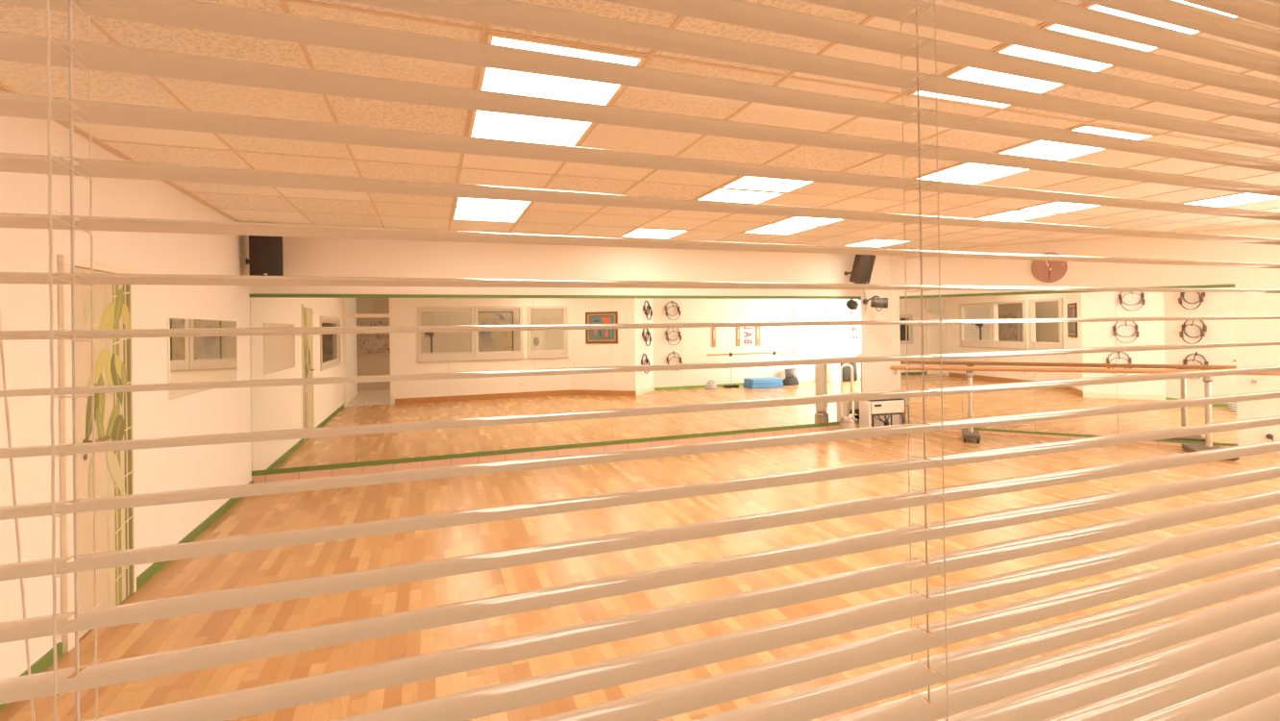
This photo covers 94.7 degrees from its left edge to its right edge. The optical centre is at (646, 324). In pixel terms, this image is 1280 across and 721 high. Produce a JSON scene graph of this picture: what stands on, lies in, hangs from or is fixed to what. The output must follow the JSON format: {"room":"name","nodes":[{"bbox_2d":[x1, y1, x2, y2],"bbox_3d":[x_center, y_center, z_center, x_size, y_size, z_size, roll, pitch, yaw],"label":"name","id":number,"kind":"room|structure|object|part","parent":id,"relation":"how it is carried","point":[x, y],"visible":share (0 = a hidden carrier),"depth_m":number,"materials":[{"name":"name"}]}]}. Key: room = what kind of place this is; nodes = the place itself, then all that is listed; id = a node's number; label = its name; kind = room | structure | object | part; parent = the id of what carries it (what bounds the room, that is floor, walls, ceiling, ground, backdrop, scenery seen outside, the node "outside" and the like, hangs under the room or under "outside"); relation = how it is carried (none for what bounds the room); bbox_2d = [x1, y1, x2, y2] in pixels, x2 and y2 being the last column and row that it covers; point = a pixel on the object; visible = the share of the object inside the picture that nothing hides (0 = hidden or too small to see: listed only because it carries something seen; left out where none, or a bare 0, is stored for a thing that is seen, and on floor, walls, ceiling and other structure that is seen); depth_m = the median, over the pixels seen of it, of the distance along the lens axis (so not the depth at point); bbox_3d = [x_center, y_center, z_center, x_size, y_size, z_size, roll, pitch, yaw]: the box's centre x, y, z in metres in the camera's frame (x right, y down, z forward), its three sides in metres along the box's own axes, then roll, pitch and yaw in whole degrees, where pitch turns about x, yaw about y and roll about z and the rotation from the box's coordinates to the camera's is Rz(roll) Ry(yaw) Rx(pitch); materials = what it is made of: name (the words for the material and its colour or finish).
{"room":"exercise studio","nodes":[
{"label":"exercise studio","id":0,"kind":"room"},
{"bbox_2d":[0,91,251,679],"bbox_3d":[-2.497,0.293,1.649,0.120,2.618,9.220,-1,0,-20],"label":"wall","id":1,"kind":"structure","parent":0,"point":[23,307],"depth_m":3.49,"materials":[{"name":"white paint"}]},
{"bbox_2d":[0,641,62,710],"bbox_3d":[-2.279,1.564,1.297,0.014,0.065,3.365,-1,0,-20],"label":"baseboard","id":2,"kind":"structure","parent":1,"relation":"attached to","point":[45,661],"depth_m":2.75,"materials":[{"name":"green paint"}]},
{"bbox_2d":[57,254,136,653],"bbox_3d":[-2.979,0.637,3.255,0.070,1.960,0.735,-1,0,-20],"label":"door","id":3,"kind":"structure","parent":1,"relation":"in","point":[112,304],"depth_m":3.22,"materials":[{"name":"paint"}]},
{"bbox_3d":[-2.928,0.651,3.141,0.054,0.111,0.145,-1,0,-20],"label":"handle","id":4,"kind":"part","parent":3,"relation":"part of","materials":[{"name":"silver metal"}]},
{"bbox_2d":[84,270,132,606],"bbox_3d":[-3.024,0.660,3.325,0.002,1.895,0.506,-1,0,-20],"label":"print","id":5,"kind":"object","parent":3,"relation":"attached to","point":[112,304],"depth_m":3.32},
{"bbox_2d":[136,480,253,590],"bbox_3d":[-3.556,1.601,4.783,0.014,0.065,2.540,-1,0,-20],"label":"baseboard","id":6,"kind":"structure","parent":1,"relation":"attached to","point":[155,567],"depth_m":4.47,"materials":[{"name":"green paint"}]},
{"bbox_2d":[167,318,237,399],"bbox_3d":[-3.588,0.244,4.817,0.012,0.570,1.520,-1,0,-20],"label":"square mirror","id":7,"kind":"object","parent":1,"relation":"attached to","point":[190,358],"visible":0.81,"depth_m":4.62,"materials":[{"name":"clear mirror"}]},
{"bbox_2d":[245,235,283,275],"bbox_3d":[-3.789,-0.678,5.833,0.369,0.435,0.333,-1,0,-20],"label":"loudspeaker","id":8,"kind":"object","parent":1,"relation":"attached to","point":[265,253],"visible":0.87,"depth_m":5.71,"materials":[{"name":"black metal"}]},
{"bbox_2d":[249,236,893,480],"bbox_3d":[-0.162,0.284,7.479,8.517,2.618,0.120,-1,0,-20],"label":"wall","id":9,"kind":"structure","parent":0,"point":[317,257],"depth_m":7.22,"materials":[{"name":"white paint"}]},
{"bbox_2d":[249,294,861,475],"bbox_3d":[-0.438,0.558,7.303,7.630,1.847,0.013,-1,0,-20],"label":"wall mirror","id":10,"kind":"object","parent":9,"relation":"attached to","point":[335,355],"visible":0.73,"depth_m":6.94,"materials":[{"name":"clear mirror"}]},
{"bbox_3d":[-3.570,0.596,6.157,0.952,1.762,0.006,-1,0,-20],"label":"mirror pane","id":11,"kind":"part","parent":10,"relation":"part of","materials":[{"name":"white metal"}]},
{"bbox_3d":[-2.675,0.584,6.485,0.952,1.762,0.006,-1,0,-20],"label":"mirror pane","id":12,"kind":"part","parent":10,"relation":"part of","materials":[{"name":"white metal"}]},
{"bbox_3d":[-1.780,0.571,6.813,0.952,1.762,0.006,-1,0,-20],"label":"mirror pane","id":13,"kind":"part","parent":10,"relation":"part of","materials":[{"name":"white"}]},
{"bbox_3d":[-0.885,0.559,7.142,0.952,1.762,0.006,-1,0,-20],"label":"mirror pane","id":14,"kind":"part","parent":10,"relation":"part of","materials":[{"name":"white metal"}]},
{"bbox_3d":[0.011,0.547,7.470,0.952,1.762,0.006,-1,0,-20],"label":"mirror pane","id":15,"kind":"part","parent":10,"relation":"part of","materials":[{"name":"white"}]},
{"bbox_3d":[0.906,0.534,7.798,0.952,1.762,0.006,-1,0,-20],"label":"mirror pane","id":16,"kind":"part","parent":10,"relation":"part of","materials":[{"name":"white metal"}]},
{"bbox_3d":[1.801,0.522,8.126,0.952,1.762,0.006,-1,0,-20],"label":"mirror pane","id":17,"kind":"part","parent":10,"relation":"part of","materials":[{"name":"white metal"}]},
{"bbox_3d":[2.696,0.510,8.454,0.952,1.762,0.006,-1,0,-20],"label":"mirror pane","id":18,"kind":"part","parent":10,"relation":"part of","materials":[{"name":"white metal"}]},
{"bbox_2d":[253,422,859,483],"bbox_3d":[-0.422,1.541,7.300,7.606,0.112,0.012,-1,0,-20],"label":"baseboard","id":19,"kind":"structure","parent":9,"relation":"attached to","point":[258,479],"depth_m":6.89,"materials":[{"name":"wood"}]},
{"bbox_2d":[0,86,1279,248],"bbox_3d":[3.663,-1.093,5.245,13.957,0.004,6.734,-1,0,-20],"label":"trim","id":20,"kind":"structure","parent":9,"relation":"attached to","point":[1,88],"depth_m":4.18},
{"bbox_2d":[843,254,875,283],"bbox_3d":[2.982,-0.788,8.316,0.444,0.481,0.321,-1,0,33],"label":"loudspeaker","id":21,"kind":"object","parent":9,"relation":"attached to","point":[863,264],"visible":0.91,"depth_m":8.19,"materials":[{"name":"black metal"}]},
{"bbox_2d":[860,254,875,283],"bbox_3d":[3.103,-0.775,8.220,0.323,0.443,0.115,-1,0,-44],"label":"grille","id":22,"kind":"object","parent":21,"relation":"attached to","point":[867,261],"depth_m":8.17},
{"bbox_2d":[862,295,888,311],"bbox_3d":[3.283,-0.306,8.456,0.252,0.231,0.423,-1,0,-20],"label":"spotlight","id":23,"kind":"object","parent":9,"relation":"attached to","point":[882,303],"visible":1,"depth_m":8.33,"materials":[{"name":"grey metal"}]},
{"bbox_2d":[0,430,1279,720],"bbox_3d":[4.226,1.549,4.099,14.357,0.080,9.320,-1,0,-20],"label":"floor","id":24,"kind":"structure","parent":0,"point":[250,515],"depth_m":3.92,"materials":[{"name":"brown wood"}]},
{"bbox_2d":[839,363,855,429],"bbox_3d":[2.783,1.042,8.166,0.204,1.018,0.204,-1,0,19],"label":"tower fan","id":25,"kind":"object","parent":24,"relation":"on","point":[846,422],"visible":0.8,"depth_m":8.09,"materials":[{"name":"white plastic"}]},
{"bbox_2d":[859,400,903,427],"bbox_3d":[3.370,1.313,8.421,0.627,0.460,0.262,-1,0,-14],"label":"stand","id":26,"kind":"object","parent":24,"relation":"on","point":[865,413],"visible":0.62,"depth_m":8.32,"materials":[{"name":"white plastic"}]},
{"bbox_3d":[3.087,1.317,8.333,0.035,0.460,0.230,-1,0,-14],"label":"panel","id":27,"kind":"part","parent":26,"relation":"part of","materials":[{"name":"white plastic"}]},
{"bbox_2d":[862,397,904,414],"bbox_3d":[3.365,1.147,8.419,0.520,0.192,0.284,-1,0,-14],"label":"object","id":28,"kind":"object","parent":26,"relation":"on","point":[897,405],"visible":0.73,"depth_m":8.29,"materials":[{"name":"white plastic"}]},
{"bbox_3d":[3.363,1.060,8.421,0.510,0.017,0.270,-1,0,-14],"label":"lid","id":29,"kind":"part","parent":28,"relation":"part of","materials":[{"name":"black plastic"}]},
{"bbox_3d":[3.368,1.395,8.420,0.502,0.296,0.262,-1,0,-14],"label":"frame","id":30,"kind":"part","parent":26,"relation":"part of","materials":[{"name":"black plastic"}]},
{"bbox_2d":[871,414,891,425],"bbox_3d":[3.390,1.402,8.379,0.416,0.266,0.099,-1,0,-14],"label":"cable tangle","id":31,"kind":"object","parent":24,"relation":"on","point":[886,422],"visible":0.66,"depth_m":8.37,"materials":[{"name":"black plastic"}]},
{"bbox_2d":[889,365,1279,460],"bbox_3d":[5.323,1.020,7.278,4.270,0.975,0.520,-1,0,26],"label":"ballet barre","id":32,"kind":"object","parent":24,"relation":"on","point":[970,432],"visible":0.81,"depth_m":7.24,"materials":[{"name":"brown wood"}]},
{"bbox_3d":[4.275,1.047,7.787,0.061,0.758,0.062,-1,0,26],"label":"post","id":33,"kind":"part","parent":32,"relation":"part of","materials":[{"name":"metal"}]},
{"bbox_3d":[5.316,0.560,7.280,4.270,0.054,0.055,-1,0,26],"label":"handrail","id":34,"kind":"part","parent":32,"relation":"part of","materials":[{"name":"brown wood"}]},
{"bbox_3d":[6.425,1.009,6.743,0.061,0.758,0.062,-1,0,26],"label":"post","id":35,"kind":"part","parent":32,"relation":"part of","materials":[{"name":"metal"}]},
{"bbox_2d":[0,0,1279,249],"bbox_3d":[4.184,-1.148,4.112,14.357,0.080,9.320,-1,0,-20],"label":"ceiling","id":36,"kind":"structure","parent":0,"point":[23,78],"depth_m":3.32,"materials":[{"name":"tile"}]},
{"bbox_2d":[452,196,532,221],"bbox_3d":[-1.353,-1.013,5.127,0.601,0.007,1.226,-1,0,-20],"label":"recessed light","id":37,"kind":"object","parent":36,"relation":"in","point":[465,209],"visible":0.79,"depth_m":5.19,"materials":[{"name":"beige plastic"}]},
{"bbox_2d":[454,207,522,221],"bbox_3d":[-1.460,-1.010,5.420,0.565,0.004,0.565,-1,0,-20],"label":"diffuser","id":38,"kind":"object","parent":37,"relation":"attached to","point":[460,213],"depth_m":5.40,"materials":[{"name":"beige plastic"}]},
{"bbox_2d":[457,197,529,209],"bbox_3d":[-1.245,-1.017,4.833,0.565,0.004,0.565,-1,0,-20],"label":"diffuser","id":39,"kind":"object","parent":37,"relation":"attached to","point":[461,202],"depth_m":4.95,"materials":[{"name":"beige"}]},
{"bbox_2d":[467,110,594,147],"bbox_3d":[-0.618,-1.034,3.121,0.602,0.007,0.411,-1,0,-20],"label":"recessed light","id":40,"kind":"object","parent":36,"relation":"in","point":[521,128],"depth_m":3.11,"materials":[{"name":"beige plastic"}]},
{"bbox_2d":[471,110,590,146],"bbox_3d":[-0.600,-1.035,3.073,0.565,0.004,0.565,-1,0,-20],"label":"diffuser","id":41,"kind":"object","parent":40,"relation":"attached to","point":[484,124],"depth_m":3.11,"materials":[{"name":"beige plastic"}]},
{"bbox_2d":[477,67,624,105],"bbox_3d":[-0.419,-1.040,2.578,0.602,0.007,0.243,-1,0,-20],"label":"recessed light","id":42,"kind":"object","parent":36,"relation":"in","point":[496,80],"depth_m":2.57,"materials":[{"name":"beige plastic"}]},
{"bbox_2d":[481,37,639,104],"bbox_3d":[-0.385,-1.041,2.486,0.565,0.004,0.565,-1,0,-20],"label":"diffuser","id":43,"kind":"object","parent":42,"relation":"attached to","point":[496,80],"depth_m":2.51,"materials":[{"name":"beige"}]},
{"bbox_2d":[486,31,646,66],"bbox_3d":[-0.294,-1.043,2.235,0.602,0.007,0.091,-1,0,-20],"label":"recessed light","id":44,"kind":"object","parent":36,"relation":"in","point":[494,38],"depth_m":2.23,"materials":[{"name":"beige plastic"}]},
{"bbox_2d":[0,0,1279,249],"bbox_3d":[3.422,-1.089,5.164,13.448,0.003,6.720,-1,0,-20],"label":"ceiling grid","id":45,"kind":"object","parent":36,"relation":"attached to","point":[484,29],"depth_m":3.37,"materials":[{"name":"white metal"}]},
{"bbox_2d":[620,227,688,238],"bbox_3d":[0.085,-1.028,6.652,0.601,0.007,0.601,-1,0,-20],"label":"recessed light","id":46,"kind":"object","parent":36,"relation":"in","point":[639,232],"visible":1,"depth_m":6.62,"materials":[{"name":"beige plastic"}]},
{"bbox_2d":[694,175,814,203],"bbox_3d":[0.838,-1.050,4.599,0.601,0.007,1.226,-1,0,-20],"label":"recessed light","id":47,"kind":"object","parent":36,"relation":"in","point":[754,184],"visible":0.56,"depth_m":4.59,"materials":[{"name":"beige plastic"}]},
{"bbox_2d":[698,189,781,203],"bbox_3d":[0.730,-1.047,4.892,0.565,0.004,0.565,-1,0,-20],"label":"diffuser","id":48,"kind":"object","parent":47,"relation":"attached to","point":[725,195],"depth_m":4.79,"materials":[{"name":"beige plastic"}]},
{"bbox_2d":[723,176,812,192],"bbox_3d":[0.945,-1.053,4.305,0.565,0.004,0.565,-1,0,-20],"label":"diffuser","id":49,"kind":"object","parent":47,"relation":"attached to","point":[741,183],"depth_m":4.42,"materials":[{"name":"beige plastic"}]},
{"bbox_2d":[743,216,845,234],"bbox_3d":[1.581,-1.053,6.203,0.601,0.007,1.226,-1,0,-20],"label":"recessed light","id":50,"kind":"object","parent":36,"relation":"in","point":[791,225],"visible":0.8,"depth_m":6.25,"materials":[{"name":"beige plastic"}]},
{"bbox_2d":[746,223,813,234],"bbox_3d":[1.473,-1.051,6.496,0.565,0.004,0.565,-1,0,-20],"label":"diffuser","id":51,"kind":"object","parent":50,"relation":"attached to","point":[770,229],"depth_m":6.48,"materials":[{"name":"beige plastic"}]},
{"bbox_2d":[777,217,842,225],"bbox_3d":[1.688,-1.057,5.909,0.565,0.004,0.565,-1,0,-20],"label":"diffuser","id":52,"kind":"object","parent":50,"relation":"attached to","point":[810,221],"depth_m":6.01,"materials":[{"name":"beige plastic"}]},
{"bbox_2d":[842,239,911,246],"bbox_3d":[3.019,-1.068,7.728,0.601,0.007,0.601,-1,0,-20],"label":"recessed light","id":53,"kind":"object","parent":36,"relation":"in","point":[873,242],"visible":1,"depth_m":7.70,"materials":[{"name":"beige plastic"}]},
{"bbox_2d":[907,90,1011,109],"bbox_3d":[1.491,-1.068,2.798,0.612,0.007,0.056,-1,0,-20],"label":"recessed light","id":54,"kind":"object","parent":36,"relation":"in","point":[923,94],"depth_m":2.80,"materials":[{"name":"beige plastic"}]},
{"bbox_2d":[913,162,1032,184],"bbox_3d":[2.305,-1.074,4.204,0.617,0.007,0.459,-1,0,-20],"label":"recessed light","id":55,"kind":"object","parent":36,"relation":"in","point":[970,173],"depth_m":4.18,"materials":[{"name":"beige plastic"}]},
{"bbox_2d":[920,162,1028,184],"bbox_3d":[2.334,-1.075,4.149,0.565,0.004,0.565,-1,0,-20],"label":"diffuser","id":56,"kind":"object","parent":55,"relation":"attached to","point":[965,172],"depth_m":4.18,"materials":[{"name":"beige plastic"}]},
{"bbox_2d":[944,66,1066,93],"bbox_3d":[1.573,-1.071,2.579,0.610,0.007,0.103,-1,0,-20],"label":"recessed light","id":57,"kind":"object","parent":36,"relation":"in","point":[999,79],"depth_m":2.58,"materials":[{"name":"beige plastic"}]},
{"bbox_2d":[913,45,1110,107],"bbox_3d":[1.590,-1.072,2.545,0.565,0.004,0.565,-1,0,-20],"label":"diffuser","id":58,"kind":"object","parent":57,"relation":"attached to","point":[964,72],"depth_m":2.53,"materials":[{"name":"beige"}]},
{"bbox_2d":[977,201,1099,221],"bbox_3d":[3.771,-1.090,5.674,0.601,0.007,1.226,-1,0,-20],"label":"recessed light","id":59,"kind":"object","parent":36,"relation":"in","point":[1048,209],"visible":0.59,"depth_m":5.67,"materials":[{"name":"beige plastic"}]},
{"bbox_2d":[977,210,1054,221],"bbox_3d":[3.664,-1.087,5.968,0.565,0.004,0.565,-1,0,-20],"label":"diffuser","id":60,"kind":"object","parent":59,"relation":"attached to","point":[1011,215],"depth_m":5.88,"materials":[{"name":"beige plastic"}]},
{"bbox_2d":[1023,201,1096,212],"bbox_3d":[3.879,-1.093,5.381,0.565,0.004,0.565,-1,0,-20],"label":"diffuser","id":61,"kind":"object","parent":59,"relation":"attached to","point":[1053,207],"depth_m":5.48,"materials":[{"name":"beige plastic"}]},
{"bbox_2d":[996,139,1107,160],"bbox_3d":[2.506,-1.080,3.653,0.618,0.007,0.267,-1,0,-20],"label":"recessed light","id":62,"kind":"object","parent":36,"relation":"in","point":[1042,149],"depth_m":3.65,"materials":[{"name":"beige plastic"}]},
{"bbox_2d":[994,43,1115,72],"bbox_3d":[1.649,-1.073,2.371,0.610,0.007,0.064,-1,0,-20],"label":"recessed light","id":63,"kind":"object","parent":36,"relation":"in","point":[1011,49],"depth_m":2.37,"materials":[{"name":"beige plastic"}]},
{"bbox_2d":[1040,23,1160,52],"bbox_3d":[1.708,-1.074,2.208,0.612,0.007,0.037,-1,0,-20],"label":"recessed light","id":64,"kind":"object","parent":36,"relation":"in","point":[1050,26],"depth_m":2.21,"materials":[{"name":"beige plastic"}]},
{"bbox_2d":[1069,123,1157,140],"bbox_3d":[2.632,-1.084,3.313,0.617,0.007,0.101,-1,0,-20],"label":"recessed light","id":65,"kind":"object","parent":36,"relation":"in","point":[1087,128],"depth_m":3.31,"materials":[{"name":"beige plastic"}]},
{"bbox_2d":[1083,3,1202,35],"bbox_3d":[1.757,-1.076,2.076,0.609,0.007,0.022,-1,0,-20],"label":"recessed light","id":66,"kind":"object","parent":36,"relation":"in","point":[1091,6],"depth_m":2.07,"materials":[{"name":"beige plastic"}]},
{"bbox_2d":[1047,0,1235,50],"bbox_3d":[1.805,-1.078,1.958,0.565,0.004,0.565,-1,0,-20],"label":"diffuser","id":67,"kind":"object","parent":66,"relation":"attached to","point":[1052,27],"depth_m":2.14,"materials":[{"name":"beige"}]},
{"bbox_2d":[1173,0,1240,18],"bbox_3d":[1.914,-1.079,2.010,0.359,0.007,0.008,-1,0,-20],"label":"recessed light","id":68,"kind":"object","parent":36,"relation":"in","point":[1180,1],"depth_m":2.01,"materials":[{"name":"beige plastic"}]},
{"bbox_2d":[1181,193,1279,207],"bbox_3d":[5.375,-1.118,4.931,0.601,0.007,1.226,-1,0,-20],"label":"recessed light","id":69,"kind":"object","parent":36,"relation":"in","point":[1240,198],"visible":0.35,"depth_m":5.27,"materials":[{"name":"beige plastic"}]},
{"bbox_2d":[890,225,1279,452],"bbox_3d":[7.558,0.161,6.708,8.851,2.618,0.120,-1,0,29],"label":"wall","id":70,"kind":"structure","parent":0,"point":[954,271],"depth_m":7.32,"materials":[{"name":"white paint"}]},
{"bbox_2d":[1031,252,1067,282],"bbox_3d":[5.357,-0.762,7.844,0.400,0.400,0.041,-1,0,29],"label":"wall clock","id":71,"kind":"object","parent":70,"relation":"attached to","point":[1046,271],"visible":0.93,"depth_m":7.84,"materials":[{"name":"plastic"}]},
{"bbox_2d":[899,284,1238,445],"bbox_3d":[5.369,0.506,7.859,3.665,1.917,0.013,-1,0,29],"label":"wall mirror","id":72,"kind":"object","parent":70,"relation":"attached to","point":[983,336],"visible":0.74,"depth_m":7.71,"materials":[{"name":"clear mirror"}]},
{"bbox_3d":[4.123,0.532,8.560,0.802,1.850,0.006,-1,0,29],"label":"mirror pane","id":73,"kind":"part","parent":72,"relation":"part of","materials":[{"name":"silver metal"}]},
{"bbox_3d":[4.849,0.519,8.153,0.857,1.850,0.006,-1,0,29],"label":"mirror pane","id":74,"kind":"part","parent":72,"relation":"part of","materials":[{"name":"silver metal"}]},
{"bbox_3d":[5.607,0.505,7.728,0.877,1.850,0.006,-1,0,29],"label":"mirror pane","id":75,"kind":"part","parent":72,"relation":"part of","materials":[{"name":"white"}]},
{"bbox_3d":[6.480,0.489,7.239,1.117,1.850,0.006,-1,0,29],"label":"mirror pane","id":76,"kind":"part","parent":72,"relation":"part of","materials":[{"name":"white metal"}]},
{"bbox_2d":[940,428,1230,447],"bbox_3d":[5.409,1.484,7.842,3.950,0.050,0.012,-1,0,29],"label":"baseboard","id":77,"kind":"structure","parent":70,"relation":"attached to","point":[957,430],"depth_m":7.86,"materials":[{"name":"wood"}]},
{"bbox_2d":[1251,374,1265,382],"bbox_3d":[7.099,0.629,6.841,0.074,0.098,0.125,-1,0,-24],"label":"wall hook","id":78,"kind":"object","parent":70,"relation":"attached to","point":[1253,381],"visible":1,"depth_m":6.83,"materials":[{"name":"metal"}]},
{"bbox_2d":[1266,433,1273,440],"bbox_3d":[7.216,1.343,6.801,0.086,0.163,0.058,-1,0,29],"label":"plug","id":79,"kind":"object","parent":70,"relation":"attached to","point":[1269,436],"visible":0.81,"depth_m":6.80,"materials":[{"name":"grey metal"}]},
{"bbox_3d":[1.012,0.234,0.661,3.850,2.618,0.120,-1,0,-20],"label":"wall","id":80,"kind":"structure","parent":0,"visible":0},
{"bbox_2d":[0,0,1279,720],"bbox_3d":[0.218,0.005,0.382,1.055,0.944,0.033,-1,0,-20],"label":"blind","id":81,"kind":"object","parent":80,"relation":"attached to","point":[1231,674],"visible":1,"depth_m":0.32,"materials":[{"name":"beige paint"}]},
{"bbox_3d":[-0.251,-0.073,0.231,0.031,0.746,0.001,-1,0,-20],"label":"pull cord","id":82,"kind":"part","parent":81,"relation":"part of","materials":[{"name":"white fabric"}]},
{"bbox_3d":[-0.217,0.019,0.223,0.001,0.920,0.001,-1,0,-20],"label":"lift cord","id":83,"kind":"part","parent":81,"relation":"part of","materials":[{"name":"white fabric"}]},
{"bbox_3d":[-0.216,0.019,0.223,0.002,0.912,0.028,-1,0,-20],"label":"ladder cord","id":84,"kind":"part","parent":81,"relation":"part of","materials":[{"name":"white fabric"}]},
{"bbox_3d":[0.171,0.014,0.365,0.001,0.920,0.001,-1,0,-20],"label":"lift cord","id":85,"kind":"part","parent":81,"relation":"part of","materials":[{"name":"white fabric"}]},
{"bbox_3d":[0.172,0.014,0.365,0.002,0.912,0.028,-1,0,-20],"label":"ladder cord","id":86,"kind":"part","parent":81,"relation":"part of","materials":[{"name":"white fabric"}]}
]}

